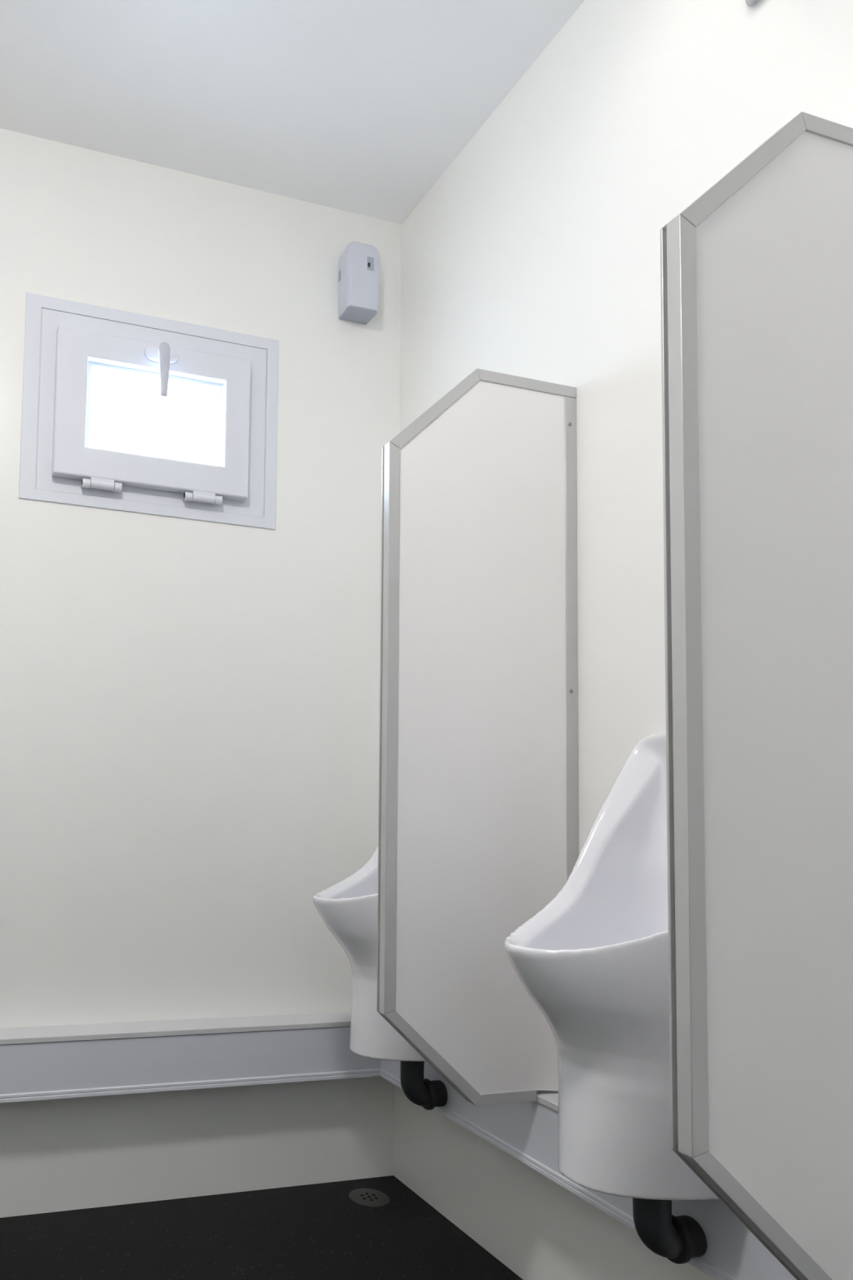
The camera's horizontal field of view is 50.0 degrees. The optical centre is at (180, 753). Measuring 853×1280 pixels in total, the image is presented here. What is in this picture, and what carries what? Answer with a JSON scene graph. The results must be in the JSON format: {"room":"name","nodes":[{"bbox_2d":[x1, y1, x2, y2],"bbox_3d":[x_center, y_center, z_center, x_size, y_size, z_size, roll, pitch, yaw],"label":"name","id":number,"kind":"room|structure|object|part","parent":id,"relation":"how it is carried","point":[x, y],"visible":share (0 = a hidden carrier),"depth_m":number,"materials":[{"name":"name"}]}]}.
{"room":"public restroom","nodes":[
{"label":"public restroom","id":0,"kind":"room"},
{"bbox_2d":[0,128,401,1217],"bbox_3d":[-0.410,-0.211,1.862,2.070,2.350,0.060,2,-4,-16],"label":"wall","id":1,"kind":"structure","parent":0,"point":[189,708],"depth_m":1.95,"materials":[{"name":"white paint"}]},
{"bbox_2d":[18,292,279,529],"bbox_3d":[-0.045,-0.777,1.924,0.602,0.464,0.087,2,-4,-16],"label":"window","id":2,"kind":"structure","parent":1,"relation":"in","point":[69,471],"depth_m":1.94,"materials":[{"name":"white plastic"}]},
{"bbox_3d":[-0.058,-0.766,1.947,0.454,0.332,0.026,2,-4,-16],"label":"sash","id":3,"kind":"part","parent":2,"relation":"part of","materials":[{"name":"white plastic"}]},
{"bbox_3d":[-0.035,-0.848,1.896,0.025,0.126,0.020,2,-4,-16],"label":"handle lever","id":4,"kind":"part","parent":2,"relation":"part of","materials":[{"name":"grey plastic"}]},
{"bbox_2d":[0,1011,381,1102],"bbox_3d":[-0.410,0.633,1.737,1.950,0.124,0.087,2,-4,-16],"label":"trunking","id":5,"kind":"object","parent":1,"relation":"attached to","point":[37,1063],"visible":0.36,"depth_m":1.82,"materials":[{"name":"white plastic"}]},
{"bbox_2d":[337,241,379,324],"bbox_3d":[0.439,-1.160,2.099,0.088,0.178,0.064,2,-4,-16],"label":"dispenser","id":6,"kind":"object","parent":1,"relation":"attached to","point":[358,264],"visible":1,"depth_m":2.07,"materials":[{"name":"white plastic"}]},
{"bbox_2d":[0,1175,523,1279],"bbox_3d":[0.025,0.901,0.199,2.070,0.060,3.370,2,-4,-16],"label":"floor","id":7,"kind":"structure","parent":0,"point":[315,1231],"depth_m":1.71,"materials":[{"name":"black plastic"}]},
{"bbox_2d":[348,1188,389,1207],"bbox_3d":[0.421,0.989,1.909,0.089,0.002,0.089,2,-4,-16],"label":"floor drain","id":8,"kind":"object","parent":7,"relation":"on","point":[364,1197],"visible":1,"depth_m":1.91,"materials":[{"name":"grey metal"}]},
{"bbox_2d":[0,0,584,224],"bbox_3d":[0.084,-1.504,0.353,2.070,0.060,3.370,2,-4,-16],"label":"ceiling","id":9,"kind":"structure","parent":0,"point":[360,107],"depth_m":1.76,"materials":[{"name":"white paint"}]},
{"bbox_2d":[393,0,852,1279],"bbox_3d":[1.019,-0.260,0.556,0.060,2.350,3.250,2,-4,-16],"label":"wall","id":10,"kind":"structure","parent":0,"point":[535,254],"depth_m":1.49,"materials":[{"name":"white paint"}]},
{"bbox_2d":[312,846,427,1062],"bbox_3d":[0.437,0.288,1.713,0.365,0.600,0.294,2,-4,-16],"label":"urinal","id":11,"kind":"object","parent":10,"relation":"attached to","point":[348,908],"visible":0.16,"depth_m":1.64,"materials":[{"name":"white ceramic"}]},
{"bbox_2d":[400,1061,447,1110],"bbox_3d":[0.479,0.649,1.705,0.090,0.118,0.058,2,-4,-16],"label":"pipe","id":12,"kind":"object","parent":11,"relation":"attached to","point":[428,1094],"visible":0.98,"depth_m":1.68,"materials":[{"name":"black plastic"}]},
{"bbox_2d":[422,1078,447,1110],"bbox_3d":[0.503,0.679,1.710,0.037,0.058,0.058,2,-4,-16],"label":"socket","id":13,"kind":"object","parent":12,"relation":"attached to","point":[435,1093],"depth_m":1.69,"materials":[{"name":"black plastic"}]},
{"bbox_2d":[376,368,578,1106],"bbox_3d":[0.516,-0.043,1.467,0.378,1.253,0.026,2,-4,-16],"label":"partition","id":14,"kind":"object","parent":10,"relation":"attached to","point":[478,820],"depth_m":1.45,"materials":[{"name":"grey plastic"}]},
{"bbox_3d":[0.345,-0.051,1.418,0.020,0.941,0.026,2,-4,-16],"label":"edge rail","id":15,"kind":"part","parent":14,"relation":"part of","materials":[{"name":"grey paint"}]},
{"bbox_3d":[0.408,0.498,1.405,0.179,0.160,0.026,2,-4,-16],"label":"edge rail","id":16,"kind":"part","parent":14,"relation":"part of","materials":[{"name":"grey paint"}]},
{"bbox_3d":[0.433,-0.590,1.474,0.175,0.164,0.026,2,-4,-16],"label":"edge rail","id":17,"kind":"part","parent":14,"relation":"part of","materials":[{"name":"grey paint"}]},
{"bbox_3d":[0.540,0.575,1.440,0.117,0.018,0.026,2,-4,-16],"label":"edge rail","id":18,"kind":"part","parent":14,"relation":"part of","materials":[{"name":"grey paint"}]},
{"bbox_3d":[0.613,-0.655,1.531,0.208,0.019,0.026,2,-4,-16],"label":"edge rail","id":19,"kind":"part","parent":14,"relation":"part of","materials":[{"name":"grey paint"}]},
{"bbox_2d":[380,1059,796,1279],"bbox_3d":[0.928,0.586,0.481,0.087,0.124,3.250,2,-4,-16],"label":"trunking","id":20,"kind":"object","parent":10,"relation":"attached to","point":[527,1131],"visible":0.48,"depth_m":1.40,"materials":[{"name":"white plastic"}]},
{"bbox_2d":[504,733,719,1199],"bbox_3d":[0.602,0.256,1.149,0.365,0.600,0.294,2,-4,-16],"label":"urinal","id":21,"kind":"object","parent":10,"relation":"attached to","point":[593,961],"visible":0.53,"depth_m":1.08,"materials":[{"name":"white ceramic"}]},
{"bbox_2d":[632,1197,706,1263],"bbox_3d":[0.644,0.617,1.140,0.090,0.118,0.058,2,-4,-16],"label":"pipe","id":22,"kind":"object","parent":21,"relation":"attached to","point":[679,1239],"visible":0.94,"depth_m":1.12,"materials":[{"name":"black plastic"}]},
{"bbox_2d":[666,1214,706,1263],"bbox_3d":[0.669,0.647,1.146,0.037,0.058,0.058,2,-4,-16],"label":"socket","id":23,"kind":"object","parent":22,"relation":"attached to","point":[691,1242],"depth_m":1.13,"materials":[{"name":"black plastic"}]},
{"bbox_2d":[745,0,759,5],"bbox_3d":[0.854,-1.203,0.949,0.115,0.220,0.593,2,-4,-16],"label":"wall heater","id":24,"kind":"object","parent":10,"relation":"attached to","point":[749,2],"visible":1,"depth_m":1.23,"materials":[{"name":"grey"}]},
{"bbox_2d":[660,111,852,1279],"bbox_3d":[0.679,-0.074,0.913,0.378,1.253,0.026,2,-4,-16],"label":"partition","id":25,"kind":"object","parent":10,"relation":"attached to","point":[757,270],"depth_m":0.88,"materials":[{"name":"grey plastic"}]},
{"bbox_3d":[0.507,-0.082,0.863,0.020,0.941,0.026,2,-4,-16],"label":"edge rail","id":26,"kind":"part","parent":25,"relation":"part of","materials":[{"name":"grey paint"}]},
{"bbox_3d":[0.595,-0.621,0.920,0.175,0.164,0.026,2,-4,-16],"label":"edge rail","id":27,"kind":"part","parent":25,"relation":"part of","materials":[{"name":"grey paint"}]},
{"bbox_3d":[0.570,0.466,0.851,0.179,0.160,0.026,2,-4,-16],"label":"edge rail","id":28,"kind":"part","parent":25,"relation":"part of","materials":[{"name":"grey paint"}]},
{"bbox_3d":[0.775,-0.686,0.976,0.208,0.019,0.026,2,-4,-16],"label":"edge rail","id":29,"kind":"part","parent":25,"relation":"part of","materials":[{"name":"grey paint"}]}
]}

